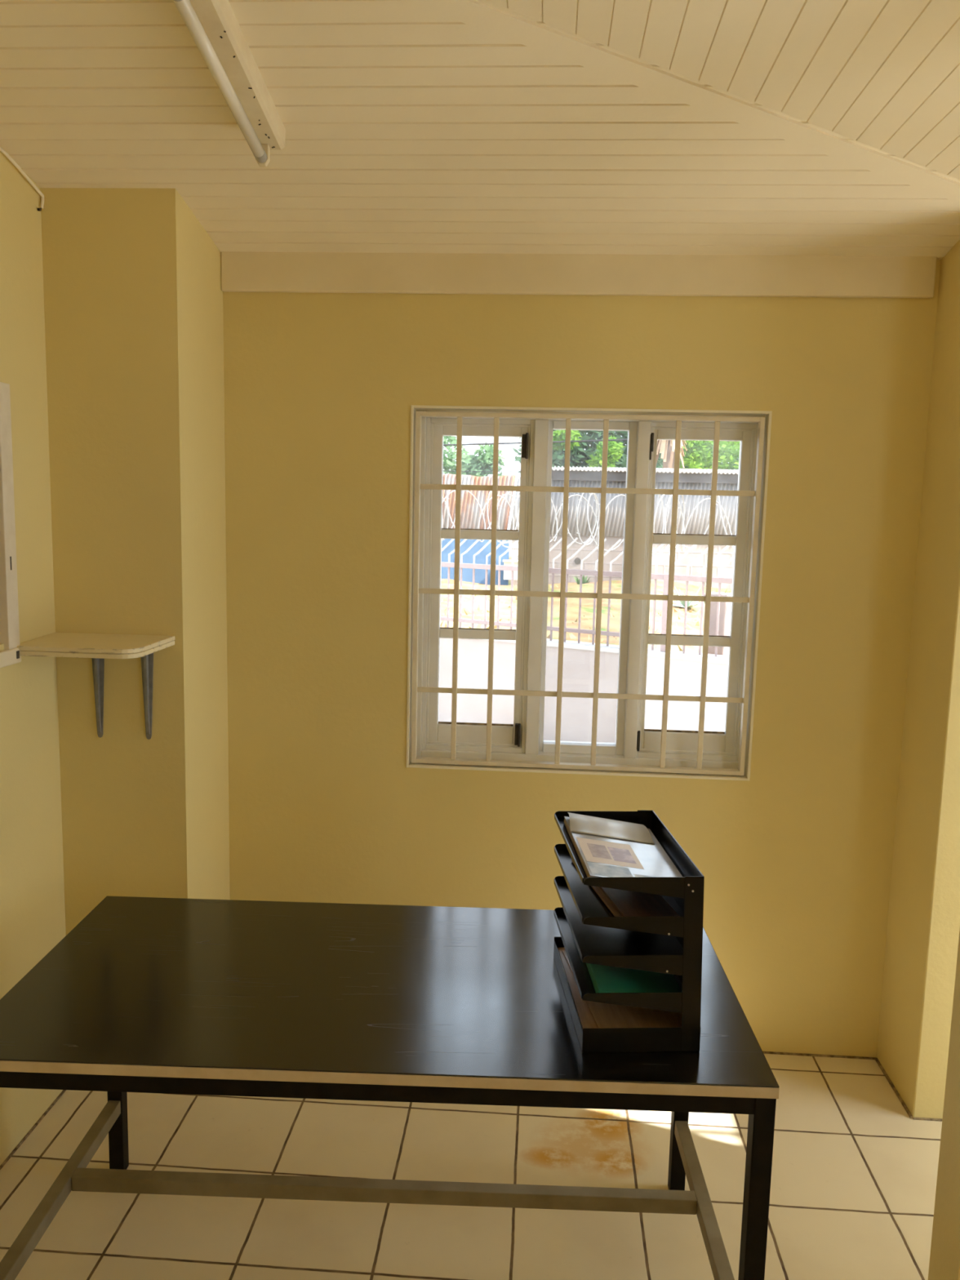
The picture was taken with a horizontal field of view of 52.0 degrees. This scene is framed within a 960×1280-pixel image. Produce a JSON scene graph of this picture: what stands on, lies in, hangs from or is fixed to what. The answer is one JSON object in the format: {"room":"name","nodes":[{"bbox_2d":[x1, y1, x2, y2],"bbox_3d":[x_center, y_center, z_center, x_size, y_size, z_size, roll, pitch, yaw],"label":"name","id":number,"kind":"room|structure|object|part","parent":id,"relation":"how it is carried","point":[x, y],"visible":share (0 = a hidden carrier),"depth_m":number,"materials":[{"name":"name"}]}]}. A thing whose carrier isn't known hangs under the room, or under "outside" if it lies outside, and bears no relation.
{"room":"office","nodes":[
{"label":"office","id":0,"kind":"room"},
{"bbox_2d":[0,151,66,1165],"bbox_3d":[-1.419,-0.024,1.140,0.200,3.400,3.371,2,8,4],"label":"wall","id":1,"kind":"structure","parent":0,"point":[33,908],"depth_m":2.66,"materials":[{"name":"yellow paint"}]},
{"bbox_2d":[0,382,21,667],"bbox_3d":[-1.299,-0.244,2.142,0.142,0.718,0.861,2,8,4],"label":"window","id":2,"kind":"structure","parent":1,"relation":"in","point":[9,607],"depth_m":2.53,"materials":[{"name":"white wood"}]},
{"bbox_3d":[-1.263,0.093,2.181,0.050,0.040,0.856,2,8,4],"label":"sill","id":3,"kind":"part","parent":2,"relation":"part of","materials":[{"name":"beige paint"}]},
{"bbox_2d":[0,1089,66,1169],"bbox_3d":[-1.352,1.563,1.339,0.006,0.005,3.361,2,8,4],"label":"baseboard","id":4,"kind":"structure","parent":1,"relation":"attached to","point":[63,1091],"depth_m":2.76,"materials":[{"name":"beige tile"}]},
{"bbox_2d":[40,187,230,935],"bbox_3d":[-1.161,-0.028,3.114,0.673,2.900,0.589,2,8,4],"label":"wall pier","id":5,"kind":"object","parent":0,"point":[134,314],"visible":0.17,"depth_m":2.80,"materials":[{"name":"yellow paint"}]},
{"bbox_2d":[0,146,44,210],"bbox_3d":[-1.208,-1.206,2.229,0.020,0.215,0.862,2,8,4],"label":"cable","id":6,"kind":"object","parent":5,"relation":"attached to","point":[2,150],"visible":1,"depth_m":2.56,"materials":[{"name":"beige paint"}]},
{"bbox_2d":[16,631,174,739],"bbox_3d":[-1.051,0.149,2.713,0.350,0.304,0.234,2,8,4],"label":"wall shelf","id":7,"kind":"object","parent":5,"relation":"attached to","point":[99,647],"visible":0.99,"depth_m":2.71,"materials":[{"name":"beige paint"}]},
{"bbox_2d":[0,1053,942,1279],"bbox_3d":[0.190,1.637,1.520,3.820,0.120,4.000,2,8,4],"label":"floor","id":8,"kind":"structure","parent":0,"point":[854,1179],"depth_m":2.59,"materials":[{"name":"beige tile"}]},
{"bbox_2d":[0,896,779,1279],"bbox_3d":[-0.222,1.099,2.196,1.515,0.750,0.755,1,8,1],"label":"work table","id":9,"kind":"object","parent":8,"relation":"on","point":[282,999],"visible":0.8,"depth_m":2.02,"materials":[{"name":"black laminate"}]},
{"bbox_3d":[-0.949,1.046,2.566,0.038,0.726,0.038,1,8,1],"label":"leg","id":10,"kind":"part","parent":9,"relation":"part of","materials":[{"name":"black metal"}]},
{"bbox_3d":[-0.223,0.816,1.799,1.439,0.036,0.030,1,8,1],"label":"apron rail","id":11,"kind":"part","parent":9,"relation":"part of","materials":[{"name":"black metal"}]},
{"bbox_2d":[553,809,704,1053],"bbox_3d":[0.290,0.579,2.030,0.234,0.346,0.404,1,8,-4],"label":"tray","id":12,"kind":"object","parent":9,"relation":"on","point":[590,933],"visible":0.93,"depth_m":1.85,"materials":[{"name":"black metal"}]},
{"bbox_2d":[553,906,682,1013],"bbox_3d":[0.289,0.656,2.041,0.223,0.046,0.400,1,8,-4],"label":"shelf","id":13,"kind":"object","parent":12,"relation":"attached to","point":[668,1002],"depth_m":1.85,"materials":[{"name":"black metal"}]},
{"bbox_2d":[554,875,683,975],"bbox_3d":[0.288,0.582,2.031,0.223,0.046,0.400,1,8,-4],"label":"shelf","id":14,"kind":"object","parent":12,"relation":"attached to","point":[595,944],"depth_m":1.93,"materials":[{"name":"black metal"}]},
{"bbox_2d":[554,844,684,937],"bbox_3d":[0.288,0.508,2.021,0.223,0.046,0.400,1,8,-4],"label":"shelf","id":15,"kind":"object","parent":12,"relation":"attached to","point":[592,910],"depth_m":1.88,"materials":[{"name":"black metal"}]},
{"bbox_2d":[557,947,681,1029],"bbox_3d":[0.291,0.734,2.047,0.210,0.028,0.380,1,8,-4],"label":"cardboard folder","id":16,"kind":"object","parent":12,"relation":"in","point":[592,1015],"visible":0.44,"depth_m":1.93,"materials":[{"name":"brown paper"}]},
{"bbox_2d":[554,810,684,898],"bbox_3d":[0.288,0.432,2.011,0.223,0.046,0.400,1,8,-4],"label":"shelf","id":17,"kind":"object","parent":12,"relation":"attached to","point":[673,886],"depth_m":1.97,"materials":[{"name":"black metal"}]},
{"bbox_2d":[564,816,682,877],"bbox_3d":[0.288,0.431,1.992,0.191,0.042,0.352,1,8,-3],"label":"papers","id":18,"kind":"object","parent":12,"relation":"in","point":[598,855],"visible":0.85,"depth_m":1.95,"materials":[{"name":"white paper"}]},
{"bbox_2d":[567,812,654,844],"bbox_3d":[0.275,0.400,2.114,0.178,0.036,0.115,1,8,-2],"label":"paper sheet","id":19,"kind":"object","parent":18,"relation":"on","point":[583,824],"visible":1,"depth_m":2.10,"materials":[{"name":"beige paper"}]},
{"bbox_2d":[571,859,679,916],"bbox_3d":[0.298,0.512,2.001,0.135,0.033,0.330,0,8,-11],"label":"folder","id":20,"kind":"object","parent":12,"relation":"in","point":[621,903],"visible":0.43,"depth_m":1.93,"materials":[{"name":"paper"}]},
{"bbox_2d":[553,937,700,1053],"bbox_3d":[0.292,0.726,2.050,0.224,0.049,0.400,1,8,-4],"label":"tray","id":21,"kind":"object","parent":12,"relation":"attached to","point":[686,1037],"depth_m":1.85,"materials":[{"name":"black metal"}]},
{"bbox_2d":[586,963,681,992],"bbox_3d":[0.302,0.656,2.022,0.179,0.043,0.345,1,8,-3],"label":"folder","id":22,"kind":"object","parent":12,"relation":"in","point":[605,979],"visible":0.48,"depth_m":1.92,"materials":[{"name":"green paper"}]},
{"bbox_3d":[0.384,0.579,2.037,0.046,0.343,0.403,1,8,-4],"label":"panel","id":23,"kind":"part","parent":12,"relation":"part of","materials":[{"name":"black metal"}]},
{"bbox_3d":[0.522,1.083,2.534,0.038,0.726,0.038,1,8,1],"label":"leg","id":24,"kind":"part","parent":9,"relation":"part of","materials":[{"name":"black metal"}]},
{"bbox_3d":[0.504,1.176,1.829,0.038,0.726,0.038,1,8,1],"label":"leg","id":25,"kind":"part","parent":9,"relation":"part of","materials":[{"name":"black metal"}]},
{"bbox_2d":[0,0,959,259],"bbox_3d":[0.261,-1.073,0.993,3.741,0.413,4.170,2,8,4],"label":"ceiling","id":26,"kind":"structure","parent":0,"point":[410,128],"depth_m":2.29,"materials":[{"name":"beige paint"}]},
{"bbox_2d":[173,0,285,167],"bbox_3d":[-0.513,-1.187,2.042,0.063,0.212,0.616,2,8,4],"label":"tube light","id":27,"kind":"object","parent":26,"relation":"attached to","point":[213,25],"visible":1,"depth_m":2.04,"materials":[{"name":"white metal"}]},
{"bbox_2d":[400,0,959,203],"bbox_3d":[0.203,-1.214,2.025,2.457,0.256,0.064,-2,8,-25],"label":"trim","id":28,"kind":"structure","parent":26,"relation":"attached to","point":[473,13],"depth_m":2.13,"materials":[{"name":"beige paint"}]},
{"bbox_2d":[222,259,941,1057],"bbox_3d":[0.277,0.030,3.224,2.226,2.820,0.200,2,8,4],"label":"wall","id":29,"kind":"structure","parent":0,"point":[794,859],"depth_m":3.11,"materials":[{"name":"yellow paint"}]},
{"bbox_2d":[221,251,936,298],"bbox_3d":[0.272,-1.103,2.964,2.135,0.123,0.022,2,8,4],"label":"beam","id":30,"kind":"structure","parent":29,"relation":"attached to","point":[575,274],"depth_m":2.95,"materials":[{"name":"beige paint"}]},
{"bbox_2d":[406,404,772,781],"bbox_3d":[0.325,-0.144,3.126,1.102,1.153,0.063,2,8,4],"label":"window edge","id":31,"kind":"structure","parent":29,"relation":"attached to","point":[746,776],"depth_m":3.10,"materials":[{"name":"beige paint"}]},
{"bbox_2d":[411,411,764,775],"bbox_3d":[0.323,-0.141,3.121,1.070,1.123,0.030,2,8,4],"label":"window grille","id":32,"kind":"object","parent":31,"relation":"attached to","point":[603,490],"visible":1,"depth_m":3.11,"materials":[{"name":"beige metal"}]},
{"bbox_2d":[416,410,763,768],"bbox_3d":[0.331,-0.157,3.226,1.108,1.159,0.100,2,8,4],"label":"window","id":33,"kind":"structure","parent":29,"relation":"in","point":[522,740],"depth_m":3.21,"materials":[{"name":"white paint"}]},
{"bbox_3d":[-0.009,-0.172,3.246,0.347,1.088,0.062,2,8,4],"label":"stop moulding","id":34,"kind":"part","parent":33,"relation":"part of","materials":[{"name":"white paint"}]},
{"bbox_3d":[-0.008,-0.168,3.248,0.307,1.065,0.038,2,8,4],"label":"casement sash","id":35,"kind":"part","parent":33,"relation":"part of","materials":[{"name":"white paint"}]},
{"bbox_3d":[0.350,-0.163,3.242,0.282,1.088,0.055,2,8,4],"label":"fixed sash","id":36,"kind":"part","parent":33,"relation":"part of","materials":[{"name":"white paint"}]},
{"bbox_3d":[0.691,-0.147,3.205,0.315,1.065,0.038,2,8,4],"label":"casement sash","id":37,"kind":"part","parent":33,"relation":"part of","materials":[{"name":"white paint"}]},
{"bbox_3d":[0.699,-0.150,3.202,0.341,1.088,0.062,2,8,4],"label":"stop moulding","id":38,"kind":"part","parent":33,"relation":"part of","materials":[{"name":"white paint"}]},
{"bbox_2d":[876,239,959,1119],"bbox_3d":[1.823,0.084,2.968,0.994,2.850,0.520,2,8,4],"label":"wall","id":39,"kind":"structure","parent":0,"point":[923,922],"depth_m":2.88,"materials":[{"name":"yellow paint"}]},
{"bbox_2d":[762,1051,942,1121],"bbox_3d":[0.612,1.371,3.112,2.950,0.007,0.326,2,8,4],"label":"baseboard","id":40,"kind":"structure","parent":39,"relation":"attached to","point":[877,1061],"depth_m":3.21,"materials":[{"name":"beige tile"}]},
{"bbox_2d":[928,929,959,1279],"bbox_3d":[0.970,0.108,1.693,0.160,3.100,0.120,2,8,4],"label":"door frame","id":41,"kind":"structure","parent":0,"point":[944,1255],"depth_m":1.82,"materials":[{"name":"yellow paint"}]},
{"bbox_3d":[1.412,1.096,8.242,60.000,0.440,70.000,2,8,4],"label":"ground","id":42,"kind":"structure","parent":0,"visible":0},
{"bbox_2d":[438,638,728,742],"bbox_3d":[0.556,0.498,8.191,12.000,1.000,0.192,6,9,30],"label":"wall","id":43,"kind":"structure","parent":42,"relation":"on","point":[578,668],"depth_m":7.94,"materials":[{"name":"grey paint"}]},
{"bbox_2d":[440,537,733,656],"bbox_3d":[0.602,-0.422,8.100,6.411,0.851,0.139,6,9,30],"label":"railing","id":44,"kind":"object","parent":43,"relation":"on","point":[655,576],"visible":0.25,"depth_m":7.92,"materials":[{"name":"metal"}]},
{"bbox_3d":[-0.281,-0.806,8.598,0.202,0.261,0.027,1,8,-1],"label":"spike arm","id":45,"kind":"part","parent":44,"relation":"part of","materials":[{"name":"grey paint"}]},
{"bbox_3d":[-0.172,-0.795,8.535,0.202,0.261,0.027,1,8,-1],"label":"spike arm","id":46,"kind":"part","parent":44,"relation":"part of","materials":[{"name":"grey paint"}]},
{"bbox_3d":[-0.064,-0.784,8.472,0.202,0.261,0.027,1,8,-1],"label":"spike arm","id":47,"kind":"part","parent":44,"relation":"part of","materials":[{"name":"grey paint"}]},
{"bbox_3d":[0.044,-0.774,8.408,0.202,0.261,0.027,1,8,-1],"label":"spike arm","id":48,"kind":"part","parent":44,"relation":"part of","materials":[{"name":"grey paint"}]},
{"bbox_3d":[0.153,-0.763,8.345,0.202,0.261,0.027,1,8,-1],"label":"spike arm","id":49,"kind":"part","parent":44,"relation":"part of","materials":[{"name":"grey paint"}]},
{"bbox_3d":[0.261,-0.751,8.277,0.176,0.261,0.116,6,9,30],"label":"spike arm","id":50,"kind":"part","parent":44,"relation":"part of","materials":[{"name":"grey paint"}]},
{"bbox_3d":[0.369,-0.741,8.218,0.202,0.261,0.027,1,8,-1],"label":"spike arm","id":51,"kind":"part","parent":44,"relation":"part of","materials":[{"name":"grey paint"}]},
{"bbox_3d":[0.570,-0.097,8.112,6.400,0.030,0.036,6,9,30],"label":"rail","id":52,"kind":"part","parent":44,"relation":"part of","materials":[{"name":"metal"}]},
{"bbox_3d":[0.586,-0.719,8.087,0.176,0.261,0.116,6,9,30],"label":"spike arm","id":53,"kind":"part","parent":44,"relation":"part of","materials":[{"name":"grey paint"}]},
{"bbox_3d":[0.694,-0.708,8.027,0.202,0.261,0.027,1,8,-1],"label":"spike arm","id":54,"kind":"part","parent":44,"relation":"part of","materials":[{"name":"grey paint"}]},
{"bbox_3d":[0.802,-0.698,7.964,0.202,0.261,0.027,1,8,-1],"label":"spike arm","id":55,"kind":"part","parent":44,"relation":"part of","materials":[{"name":"grey paint"}]},
{"bbox_3d":[0.580,-0.567,8.049,6.400,0.040,0.040,6,9,30],"label":"rail","id":56,"kind":"part","parent":44,"relation":"part of","materials":[{"name":"metal"}]},
{"bbox_2d":[441,488,733,554],"bbox_3d":[0.714,-1.003,8.127,6.312,0.529,0.532,6,9,30],"label":"wire","id":57,"kind":"object","parent":44,"relation":"hanging from","point":[683,529],"visible":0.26,"depth_m":8.04,"materials":[{"name":"grey metal"}]},
{"bbox_3d":[0.911,-0.687,7.900,0.202,0.261,0.027,1,8,-1],"label":"spike arm","id":58,"kind":"part","parent":44,"relation":"part of","materials":[{"name":"grey paint"}]},
{"bbox_3d":[1.019,-0.676,7.837,0.202,0.261,0.027,1,8,-1],"label":"spike arm","id":59,"kind":"part","parent":44,"relation":"part of","materials":[{"name":"grey paint"}]},
{"bbox_3d":[1.127,-0.665,7.773,0.202,0.261,0.027,1,8,-1],"label":"spike arm","id":60,"kind":"part","parent":44,"relation":"part of","materials":[{"name":"grey paint"}]},
{"bbox_3d":[1.344,-0.643,7.646,0.202,0.261,0.027,1,8,-1],"label":"spike arm","id":61,"kind":"part","parent":44,"relation":"part of","materials":[{"name":"grey paint"}]},
{"bbox_3d":[1.436,-0.208,7.580,0.055,0.600,0.060,6,9,30],"label":"post","id":62,"kind":"part","parent":44,"relation":"part of","materials":[{"name":"metal"}]},
{"bbox_3d":[1.452,-0.632,7.583,0.202,0.261,0.027,1,8,-1],"label":"spike arm","id":63,"kind":"part","parent":44,"relation":"part of","materials":[{"name":"grey paint"}]},
{"bbox_3d":[1.560,-0.621,7.519,0.202,0.261,0.027,1,8,-1],"label":"spike arm","id":64,"kind":"part","parent":44,"relation":"part of","materials":[{"name":"grey paint"}]},
{"bbox_3d":[1.669,-0.611,7.456,0.202,0.261,0.027,1,8,-1],"label":"spike arm","id":65,"kind":"part","parent":44,"relation":"part of","materials":[{"name":"grey paint"}]},
{"bbox_3d":[1.777,-0.600,7.392,0.202,0.261,0.027,1,8,-1],"label":"spike arm","id":66,"kind":"part","parent":44,"relation":"part of","materials":[{"name":"grey paint"}]},
{"bbox_3d":[1.885,-0.589,7.329,0.202,0.261,0.027,1,8,-1],"label":"spike arm","id":67,"kind":"part","parent":44,"relation":"part of","materials":[{"name":"grey paint"}]},
{"bbox_2d":[656,440,739,468],"bbox_3d":[5.770,-4.085,24.552,3.724,4.429,1.900,3,8,12],"label":"tree","id":68,"kind":"object","parent":42,"relation":"on","point":[737,458],"visible":0.02,"depth_m":24.17,"materials":[{"name":"green plant"}]},
{"label":"outside","id":69,"kind":"structure","parent":0,"visible":0},
{"bbox_2d":[443,439,627,445],"bbox_3d":[2.086,-3.522,16.890,18.001,0.928,0.032,2,8,4],"label":"power cable","id":70,"kind":"object","parent":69,"point":[578,441],"visible":0.22,"depth_m":16.98,"materials":[{"name":"grey plastic"}]},
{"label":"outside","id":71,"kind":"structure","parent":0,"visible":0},
{"bbox_2d":[443,471,520,471],"bbox_3d":[2.060,-2.965,16.763,18.000,0.371,0.012,2,8,4],"label":"power cable","id":72,"kind":"object","parent":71,"point":[443,471],"visible":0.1,"depth_m":16.90,"materials":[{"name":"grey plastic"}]},
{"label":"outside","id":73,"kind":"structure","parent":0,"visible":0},
{"bbox_2d":[440,555,731,653],"bbox_3d":[4.182,-0.681,14.174,18.000,0.241,14.000,6,9,30],"label":"ground","id":74,"kind":"structure","parent":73,"point":[587,604],"depth_m":10.96,"materials":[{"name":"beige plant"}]},
{"bbox_2d":[443,435,506,476],"bbox_3d":[-1.042,-2.921,19.179,3.387,3.229,1.515,2,8,4],"label":"tree","id":75,"kind":"object","parent":74,"relation":"on","point":[482,462],"visible":0.23,"depth_m":18.81,"materials":[{"name":"green plant"}]},
{"bbox_2d":[502,559,518,579],"bbox_3d":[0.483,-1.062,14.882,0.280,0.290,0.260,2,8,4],"label":"gate pier","id":76,"kind":"structure","parent":74,"relation":"on","point":[507,574],"depth_m":14.78,"materials":[{"name":"beige paint"}]},
{"bbox_2d":[573,574,590,584],"bbox_3d":[1.482,-0.853,14.253,0.309,0.206,0.204,5,8,24],"label":"plant","id":77,"kind":"object","parent":74,"relation":"on","point":[584,580],"visible":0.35,"depth_m":14.21,"materials":[{"name":"green plant"}]},
{"bbox_2d":[440,534,733,588],"bbox_3d":[2.394,-0.971,15.047,11.000,1.192,0.230,2,8,4],"label":"wall","id":78,"kind":"structure","parent":74,"relation":"on","point":[695,569],"depth_m":14.99,"materials":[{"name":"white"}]},
{"bbox_2d":[442,473,515,529],"bbox_3d":[-1.375,-2.043,15.068,3.814,1.023,0.028,2,8,4],"label":"fence","id":79,"kind":"object","parent":78,"relation":"on","point":[470,509],"visible":0.23,"depth_m":14.98,"materials":[{"name":"metal"}]},
{"bbox_2d":[511,429,662,473],"bbox_3d":[2.569,-3.489,21.057,3.797,4.023,2.192,2,8,4],"label":"tree","id":80,"kind":"object","parent":74,"relation":"on","point":[578,455],"visible":0.14,"depth_m":20.52,"materials":[{"name":"green plant"}]},
{"bbox_2d":[552,430,624,467],"bbox_3d":[2.044,-2.785,19.607,1.603,2.985,0.670,2,8,4],"label":"tree","id":81,"kind":"object","parent":74,"relation":"on","point":[614,449],"visible":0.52,"depth_m":19.39,"materials":[{"name":"green plant"}]},
{"bbox_2d":[510,466,738,537],"bbox_3d":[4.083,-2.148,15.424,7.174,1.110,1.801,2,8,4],"label":"shed","id":82,"kind":"object","parent":74,"relation":"on","point":[689,478],"visible":0.28,"depth_m":14.79,"materials":[{"name":"metal"}]},
{"bbox_2d":[656,440,687,468],"bbox_3d":[3.495,-3.203,18.349,0.731,4.202,0.726,2,8,4],"label":"palm","id":83,"kind":"object","parent":74,"relation":"on","point":[666,447],"visible":0.11,"depth_m":18.21,"materials":[{"name":"beige plant"}]},
{"bbox_2d":[672,587,704,608],"bbox_3d":[2.438,-0.503,11.579,0.583,0.258,0.486,-4,9,-35],"label":"agave","id":84,"kind":"object","parent":74,"relation":"on","point":[681,603],"visible":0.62,"depth_m":11.58,"materials":[{"name":"green plant"}]},
{"bbox_2d":[679,440,740,469],"bbox_3d":[4.923,-2.954,19.393,2.669,3.507,1.495,2,8,4],"label":"tree","id":85,"kind":"object","parent":74,"relation":"on","point":[696,457],"visible":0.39,"depth_m":18.97,"materials":[{"name":"green plant"}]},
{"bbox_2d":[702,591,731,655],"bbox_3d":[1.861,-0.034,7.745,0.200,0.670,0.200,6,9,30],"label":"pillar","id":86,"kind":"structure","parent":74,"relation":"on","point":[725,607],"depth_m":7.65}
]}

